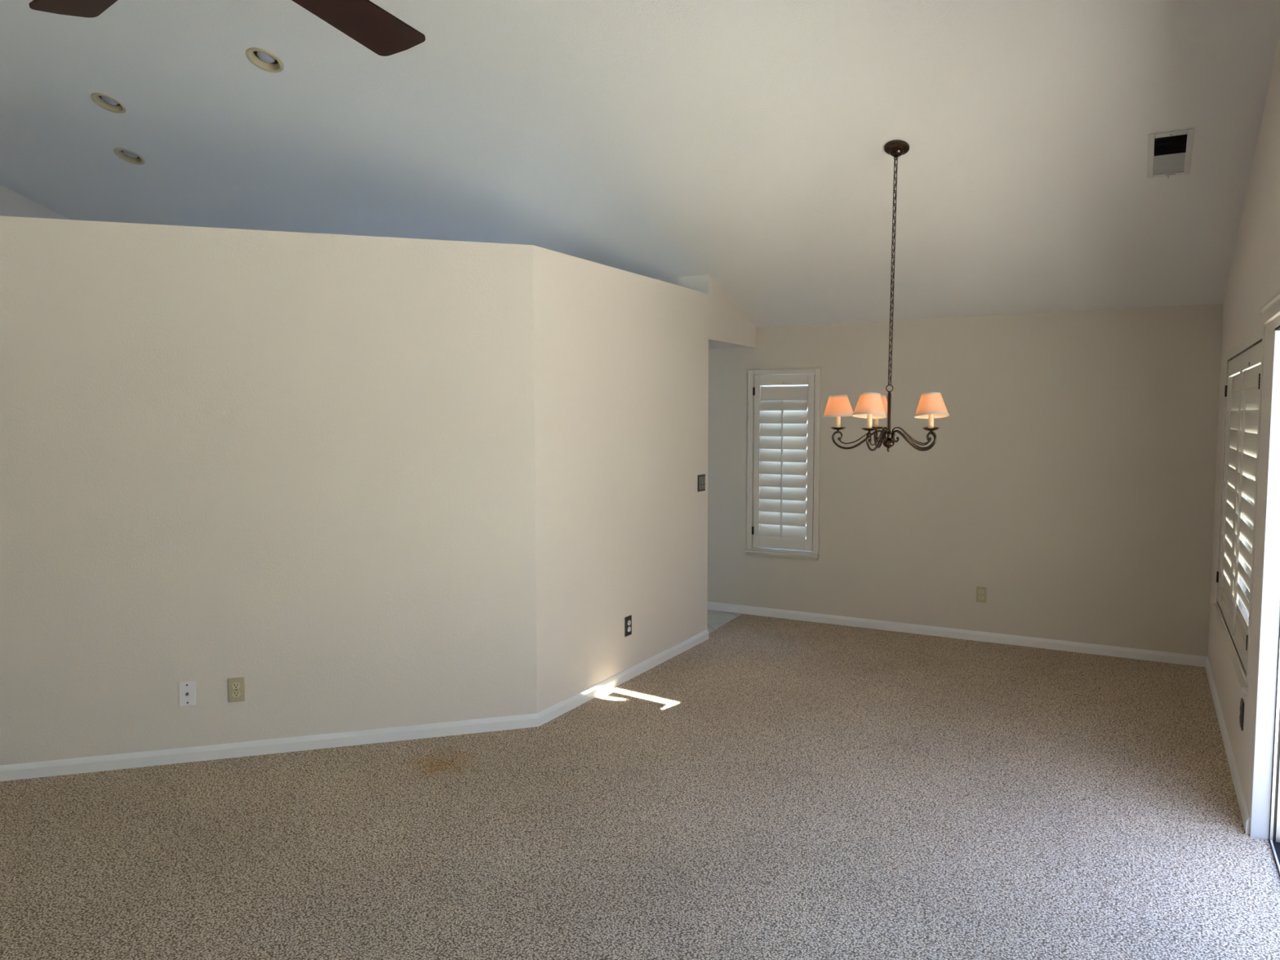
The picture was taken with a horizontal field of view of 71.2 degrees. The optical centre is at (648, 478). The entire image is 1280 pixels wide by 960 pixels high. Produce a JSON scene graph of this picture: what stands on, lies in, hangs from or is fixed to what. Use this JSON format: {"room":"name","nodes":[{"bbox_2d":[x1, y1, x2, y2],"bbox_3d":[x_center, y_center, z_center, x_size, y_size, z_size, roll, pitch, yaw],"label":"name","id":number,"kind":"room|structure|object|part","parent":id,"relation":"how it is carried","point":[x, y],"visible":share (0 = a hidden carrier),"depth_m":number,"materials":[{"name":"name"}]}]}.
{"room":"empty living room","nodes":[
{"label":"empty living room","id":0,"kind":"room"},
{"bbox_2d":[0,184,69,219],"bbox_3d":[-5.644,-0.882,5.128,0.140,4.317,9.500,2,5,29],"label":"wall","id":1,"kind":"structure","parent":0,"point":[12,203],"depth_m":6.66,"materials":[{"name":"beige paint"}]},
{"bbox_2d":[0,216,708,765],"bbox_3d":[-1.569,0.059,4.501,5.259,2.424,1.081,-3,5,-32],"label":"wall partition","id":2,"kind":"structure","parent":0,"point":[366,482],"depth_m":4.20,"materials":[{"name":"beige paint"}]},
{"bbox_2d":[178,680,195,706],"bbox_3d":[-2.110,0.985,4.086,0.068,0.112,0.017,-1,4,-17],"label":"cable plate","id":3,"kind":"object","parent":2,"relation":"attached to","point":[187,691],"visible":1,"depth_m":4.09,"materials":[{"name":"white plastic"}]},
{"bbox_2d":[227,676,244,702],"bbox_3d":[-1.914,0.981,4.149,0.070,0.114,0.009,-1,4,-17],"label":"electrical outlet","id":4,"kind":"object","parent":2,"relation":"attached to","point":[236,686],"visible":1,"depth_m":4.15,"materials":[{"name":"beige plastic"}]},
{"bbox_2d":[231,682,239,688],"bbox_3d":[-1.913,0.962,4.146,0.034,0.028,0.004,-1,4,-17],"label":"receptacle","id":5,"kind":"object","parent":4,"relation":"attached to","point":[234,685],"depth_m":4.14,"materials":[{"name":"beige plastic"}]},
{"bbox_2d":[232,690,240,697],"bbox_3d":[-1.913,1.000,4.148,0.034,0.028,0.004,-1,4,-17],"label":"receptacle","id":6,"kind":"object","parent":4,"relation":"attached to","point":[235,693],"depth_m":4.15,"materials":[{"name":"beige plastic"}]},
{"bbox_2d":[0,713,538,781],"bbox_3d":[-2.291,1.273,4.054,3.605,0.067,0.012,-1,4,-17],"label":"baseboard","id":7,"kind":"structure","parent":2,"relation":"attached to","point":[221,751],"depth_m":4.19,"materials":[{"name":"white paint"}]},
{"bbox_2d":[537,629,708,726],"bbox_3d":[-0.074,1.172,5.465,0.012,0.067,2.047,2,5,29],"label":"baseboard","id":8,"kind":"structure","parent":2,"relation":"attached to","point":[544,716],"depth_m":5.25,"materials":[{"name":"white paint"}]},
{"bbox_2d":[624,615,631,636],"bbox_3d":[-0.122,0.885,5.360,0.011,0.118,0.076,2,5,29],"label":"electrical outlet","id":9,"kind":"object","parent":2,"relation":"attached to","point":[628,620],"visible":1,"depth_m":5.35,"materials":[{"name":"brown metal"}]},
{"bbox_2d":[697,474,705,491],"bbox_3d":[0.370,0.032,6.184,0.021,0.116,0.116,2,5,29],"label":"light switch","id":10,"kind":"object","parent":2,"relation":"attached to","point":[701,478],"visible":1,"depth_m":6.18,"materials":[{"name":"brown metal"}]},
{"bbox_3d":[0.368,0.033,6.189,0.004,0.086,0.094,2,5,29],"label":"raised panel","id":11,"kind":"part","parent":10,"relation":"part of","materials":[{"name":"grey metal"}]},
{"bbox_2d":[0,0,1279,327],"bbox_3d":[-1.298,-2.073,4.725,8.060,2.207,6.140,2,5,29],"label":"ceiling","id":12,"kind":"structure","parent":0,"point":[740,144],"depth_m":4.71,"materials":[{"name":"white paint"}]},
{"bbox_2d":[90,93,126,113],"bbox_3d":[-3.134,-2.241,5.201,0.194,0.184,0.184,-2,5,-30],"label":"recessed light","id":13,"kind":"object","parent":12,"relation":"in","point":[108,103],"visible":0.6,"depth_m":5.21,"materials":[{"name":"beige paint"}]},
{"bbox_3d":[-3.131,-2.244,5.214,0.091,0.127,0.091,2,-14,29],"label":"bulb","id":14,"kind":"part","parent":13,"relation":"part of","materials":[{"name":"grey glass"}]},
{"bbox_2d":[113,147,145,164],"bbox_3d":[-3.361,-2.147,5.800,0.194,0.184,0.184,-2,5,-30],"label":"recessed light","id":15,"kind":"object","parent":12,"relation":"in","point":[129,156],"visible":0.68,"depth_m":5.81,"materials":[{"name":"beige paint"}]},
{"bbox_3d":[-3.357,-2.151,5.813,0.091,0.127,0.091,2,-14,29],"label":"bulb","id":16,"kind":"part","parent":15,"relation":"part of","materials":[{"name":"grey glass"}]},
{"bbox_2d":[28,0,425,56],"bbox_3d":[-0.839,-1.829,1.601,1.240,1.631,1.234,2,5,29],"label":"ceiling fan","id":17,"kind":"object","parent":12,"relation":"hanging from","point":[364,21],"visible":1,"depth_m":2.05,"materials":[{"name":"brown wood"}]},
{"bbox_3d":[-1.163,-1.046,1.891,0.446,0.030,0.137,3,5,39],"label":"blade","id":18,"kind":"part","parent":17,"relation":"part of","materials":[{"name":"brown wood"}]},
{"bbox_3d":[-0.682,-1.056,2.020,0.137,0.030,0.446,2,4,21],"label":"blade","id":19,"kind":"part","parent":17,"relation":"part of","materials":[{"name":"brown wood"}]},
{"bbox_2d":[245,47,284,72],"bbox_3d":[-1.952,-2.192,4.564,0.194,0.184,0.184,-2,5,-30],"label":"recessed light","id":20,"kind":"object","parent":12,"relation":"in","point":[265,60],"visible":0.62,"depth_m":4.58,"materials":[{"name":"beige paint"}]},
{"bbox_3d":[-1.949,-2.196,4.577,0.091,0.127,0.091,2,-14,29],"label":"bulb","id":21,"kind":"part","parent":20,"relation":"part of","materials":[{"name":"grey glass"}]},
{"bbox_2d":[822,139,949,452],"bbox_3d":[1.207,-0.901,4.502,0.644,1.540,0.638,2,5,29],"label":"chandelier","id":22,"kind":"object","parent":12,"relation":"hanging from","point":[869,406],"visible":1,"depth_m":4.46,"materials":[{"name":"brown metal"}]},
{"bbox_3d":[0.984,-0.325,4.637,0.164,0.009,0.164,0,5,29],"label":"shade trim","id":23,"kind":"part","parent":22,"relation":"part of","materials":[{"name":"fabric"}]},
{"bbox_3d":[0.979,-0.427,4.630,0.097,0.008,0.097,0,5,29],"label":"shade trim","id":24,"kind":"part","parent":22,"relation":"part of","materials":[{"name":"fabric"}]},
{"bbox_3d":[0.982,-0.376,4.633,0.160,0.108,0.160,0,5,29],"label":"lamp shade","id":25,"kind":"part","parent":22,"relation":"part of","materials":[{"name":"fabric"}]},
{"bbox_3d":[1.081,-0.207,4.613,0.273,0.117,0.017,1,4,18],"label":"arm","id":26,"kind":"part","parent":22,"relation":"part of","materials":[{"name":"brown metal"}]},
{"bbox_3d":[1.074,-0.356,4.350,0.160,0.108,0.160,3,-3,29],"label":"lamp shade","id":27,"kind":"part","parent":22,"relation":"part of","materials":[{"name":"fabric"}]},
{"bbox_3d":[1.071,-0.305,4.348,0.164,0.009,0.164,3,-3,29],"label":"shade trim","id":28,"kind":"part","parent":22,"relation":"part of","materials":[{"name":"fabric"}]},
{"bbox_3d":[1.078,-0.407,4.352,0.097,0.008,0.097,3,-3,29],"label":"shade trim","id":29,"kind":"part","parent":22,"relation":"part of","materials":[{"name":"fabric"}]},
{"bbox_3d":[1.136,-0.195,4.446,0.017,0.117,0.273,3,5,36],"label":"arm","id":30,"kind":"part","parent":22,"relation":"part of","materials":[{"name":"brown metal"}]},
{"bbox_3d":[1.224,-0.214,4.716,0.017,0.117,0.273,0,4,0],"label":"arm","id":31,"kind":"part","parent":22,"relation":"part of","materials":[{"name":"brown metal"}]},
{"bbox_3d":[1.224,-0.389,4.809,0.160,0.108,0.160,2,-2,29],"label":"lamp shade","id":32,"kind":"part","parent":22,"relation":"part of","materials":[{"name":"fabric"}]},
{"bbox_3d":[1.224,-0.339,4.557,0.022,0.208,0.022,2,5,29],"label":"stem","id":33,"kind":"part","parent":22,"relation":"part of","materials":[{"name":"brown metal"}]},
{"bbox_3d":[1.226,-1.040,4.499,0.011,1.130,0.029,-1,4,-17],"label":"power cord","id":34,"kind":"part","parent":22,"relation":"part of","materials":[{"name":"brown plastic"}]},
{"bbox_3d":[1.312,-0.195,4.446,0.017,0.117,0.273,-3,5,-36],"label":"arm","id":35,"kind":"part","parent":22,"relation":"part of","materials":[{"name":"brown metal"}]},
{"bbox_3d":[1.366,-0.207,4.613,0.273,0.117,0.017,-1,4,-18],"label":"arm","id":36,"kind":"part","parent":22,"relation":"part of","materials":[{"name":"brown metal"}]},
{"bbox_3d":[1.373,-0.407,4.354,0.097,0.008,0.097,-3,-4,29],"label":"shade trim","id":37,"kind":"part","parent":22,"relation":"part of","materials":[{"name":"fabric"}]},
{"bbox_3d":[1.373,-0.356,4.350,0.160,0.108,0.160,-3,-4,29],"label":"lamp shade","id":38,"kind":"part","parent":22,"relation":"part of","materials":[{"name":"fabric"}]},
{"bbox_3d":[1.374,-0.305,4.347,0.164,0.009,0.164,-3,-4,29],"label":"shade trim","id":39,"kind":"part","parent":22,"relation":"part of","materials":[{"name":"fabric"}]},
{"bbox_2d":[1146,128,1194,178],"bbox_3d":[2.441,-1.513,4.193,0.180,0.130,0.354,2,5,29],"label":"ceiling vent","id":40,"kind":"object","parent":12,"relation":"in","point":[1169,153],"visible":1,"depth_m":4.18,"materials":[{"name":"white metal"}]},
{"bbox_2d":[0,609,1279,959],"bbox_3d":[-2.150,1.381,3.359,7.838,0.050,9.500,2,5,29],"label":"floor","id":41,"kind":"structure","parent":0,"point":[771,788],"depth_m":3.43,"materials":[{"name":"carpet"}]},
{"bbox_2d":[657,274,755,349],"bbox_3d":[0.064,-1.237,6.888,1.279,0.444,0.871,2,5,29],"label":"wall","id":42,"kind":"structure","parent":0,"point":[729,327],"depth_m":6.42,"materials":[{"name":"beige paint"}]},
{"bbox_2d":[706,303,1223,656],"bbox_3d":[0.090,-0.053,7.537,7.920,2.317,0.140,2,5,29],"label":"wall","id":43,"kind":"structure","parent":0,"point":[1068,476],"depth_m":6.14,"materials":[{"name":"beige paint"}]},
{"bbox_2d":[744,368,821,560],"bbox_3d":[1.062,-0.115,6.968,0.600,1.460,0.168,2,5,29],"label":"window","id":44,"kind":"structure","parent":43,"relation":"in","point":[750,550],"depth_m":6.91,"materials":[{"name":"beige paint"}]},
{"bbox_3d":[1.030,0.596,6.961,0.600,0.042,0.038,2,5,29],"label":"sill","id":45,"kind":"part","parent":44,"relation":"part of","materials":[{"name":"beige paint"}]},
{"bbox_2d":[751,373,815,551],"bbox_3d":[1.032,-0.122,6.921,0.500,1.348,0.071,2,5,29],"label":"window shutter","id":46,"kind":"object","parent":44,"relation":"attached to","point":[784,477],"visible":1,"depth_m":6.92,"materials":[{"name":"beige paint"}]},
{"bbox_3d":[1.024,-0.059,6.895,0.013,1.083,0.010,2,5,29],"label":"tilt rod","id":47,"kind":"part","parent":46,"relation":"part of","materials":[{"name":"beige paint"}]},
{"bbox_3d":[1.093,-0.129,7.020,0.492,1.360,0.035,2,5,29],"label":"sash","id":48,"kind":"part","parent":44,"relation":"part of","materials":[{"name":"white wood"}]},
{"bbox_2d":[706,601,1207,666],"bbox_3d":[1.551,1.081,6.723,4.500,0.067,0.012,2,5,29],"label":"baseboard","id":49,"kind":"structure","parent":43,"relation":"attached to","point":[1060,645],"depth_m":6.32,"materials":[{"name":"white paint"}]},
{"bbox_2d":[976,586,986,603],"bbox_3d":[2.332,0.816,6.274,0.070,0.114,0.009,2,5,29],"label":"electrical outlet","id":50,"kind":"object","parent":43,"relation":"attached to","point":[981,592],"visible":1,"depth_m":6.27,"materials":[{"name":"beige plastic"}]},
{"bbox_2d":[1207,35,1279,838],"bbox_3d":[1.326,-0.618,1.376,0.140,4.317,9.640,2,5,29],"label":"wall","id":51,"kind":"structure","parent":0,"point":[1254,278],"depth_m":3.77,"materials":[{"name":"beige paint"}]},
{"bbox_2d":[1204,657,1250,834],"bbox_3d":[2.897,1.238,4.522,0.012,0.067,2.578,2,5,29],"label":"baseboard","id":52,"kind":"structure","parent":51,"relation":"attached to","point":[1246,817],"depth_m":4.07,"materials":[{"name":"white paint"}]},
{"bbox_2d":[1210,326,1265,696],"bbox_3d":[2.900,0.088,4.314,0.168,1.479,1.825,2,5,29],"label":"window","id":53,"kind":"structure","parent":51,"relation":"in","point":[1242,678],"depth_m":4.15,"materials":[{"name":"beige paint"}]},
{"bbox_2d":[1216,353,1242,629],"bbox_3d":[3.077,0.049,4.737,0.044,1.365,0.803,2,5,29],"label":"window shutter","id":54,"kind":"object","parent":53,"relation":"attached to","point":[1232,390],"visible":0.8,"depth_m":4.74,"materials":[{"name":"beige paint"}]},
{"bbox_3d":[3.059,0.062,4.740,0.010,1.190,0.013,2,5,29],"label":"tilt rod","id":55,"kind":"part","parent":54,"relation":"part of","materials":[{"name":"beige paint"}]},
{"bbox_3d":[2.843,0.803,4.396,0.038,0.042,1.825,2,5,29],"label":"sill","id":56,"kind":"part","parent":53,"relation":"part of","materials":[{"name":"beige paint"}]},
{"bbox_3d":[2.955,0.081,4.286,0.035,1.377,1.692,2,5,29],"label":"sash","id":57,"kind":"part","parent":53,"relation":"part of","materials":[{"name":"white wood"}]},
{"bbox_2d":[1229,341,1262,672],"bbox_3d":[2.660,0.103,3.987,0.053,1.365,0.903,2,5,29],"label":"window shutter","id":58,"kind":"object","parent":53,"relation":"attached to","point":[1251,357],"visible":0.7,"depth_m":4.00,"materials":[{"name":"beige paint"}]},
{"bbox_3d":[2.644,0.114,4.004,0.010,1.190,0.013,2,5,29],"label":"tilt rod","id":59,"kind":"part","parent":58,"relation":"part of","materials":[{"name":"beige paint"}]},
{"bbox_3d":[2.955,0.081,4.286,0.004,1.307,1.630,2,5,29],"label":"pane","id":60,"kind":"part","parent":53,"relation":"part of","materials":[{"name":"clear glass"}]},
{"bbox_2d":[1239,697,1244,730],"bbox_3d":[2.477,0.986,3.739,0.011,0.118,0.076,2,5,29],"label":"electrical outlet","id":61,"kind":"object","parent":51,"relation":"attached to","point":[1242,702],"visible":1,"depth_m":3.71,"materials":[{"name":"brown metal"}]},
{"bbox_2d":[1249,325,1279,877],"bbox_3d":[1.746,0.496,2.208,0.150,1.935,2.460,2,5,29],"label":"door","id":62,"kind":"structure","parent":51,"relation":"in","point":[1268,682],"depth_m":3.31,"materials":[{"name":"grey paint"}]},
{"bbox_3d":[1.765,0.482,2.196,0.075,1.905,2.460,2,5,29],"label":"frame","id":63,"kind":"part","parent":62,"relation":"part of","materials":[{"name":"silver metal"}]},
{"bbox_3d":[1.751,1.424,2.271,0.041,0.012,2.392,2,5,29],"label":"track rail","id":64,"kind":"part","parent":62,"relation":"part of","materials":[{"name":"silver metal"}]},
{"bbox_2d":[1258,289,1279,331],"bbox_3d":[1.664,-0.510,2.187,0.040,0.086,2.670,2,5,29],"label":"door frame","id":65,"kind":"structure","parent":51,"relation":"attached to","point":[1270,310],"depth_m":3.14,"materials":[{"name":"beige wood"}]}
]}

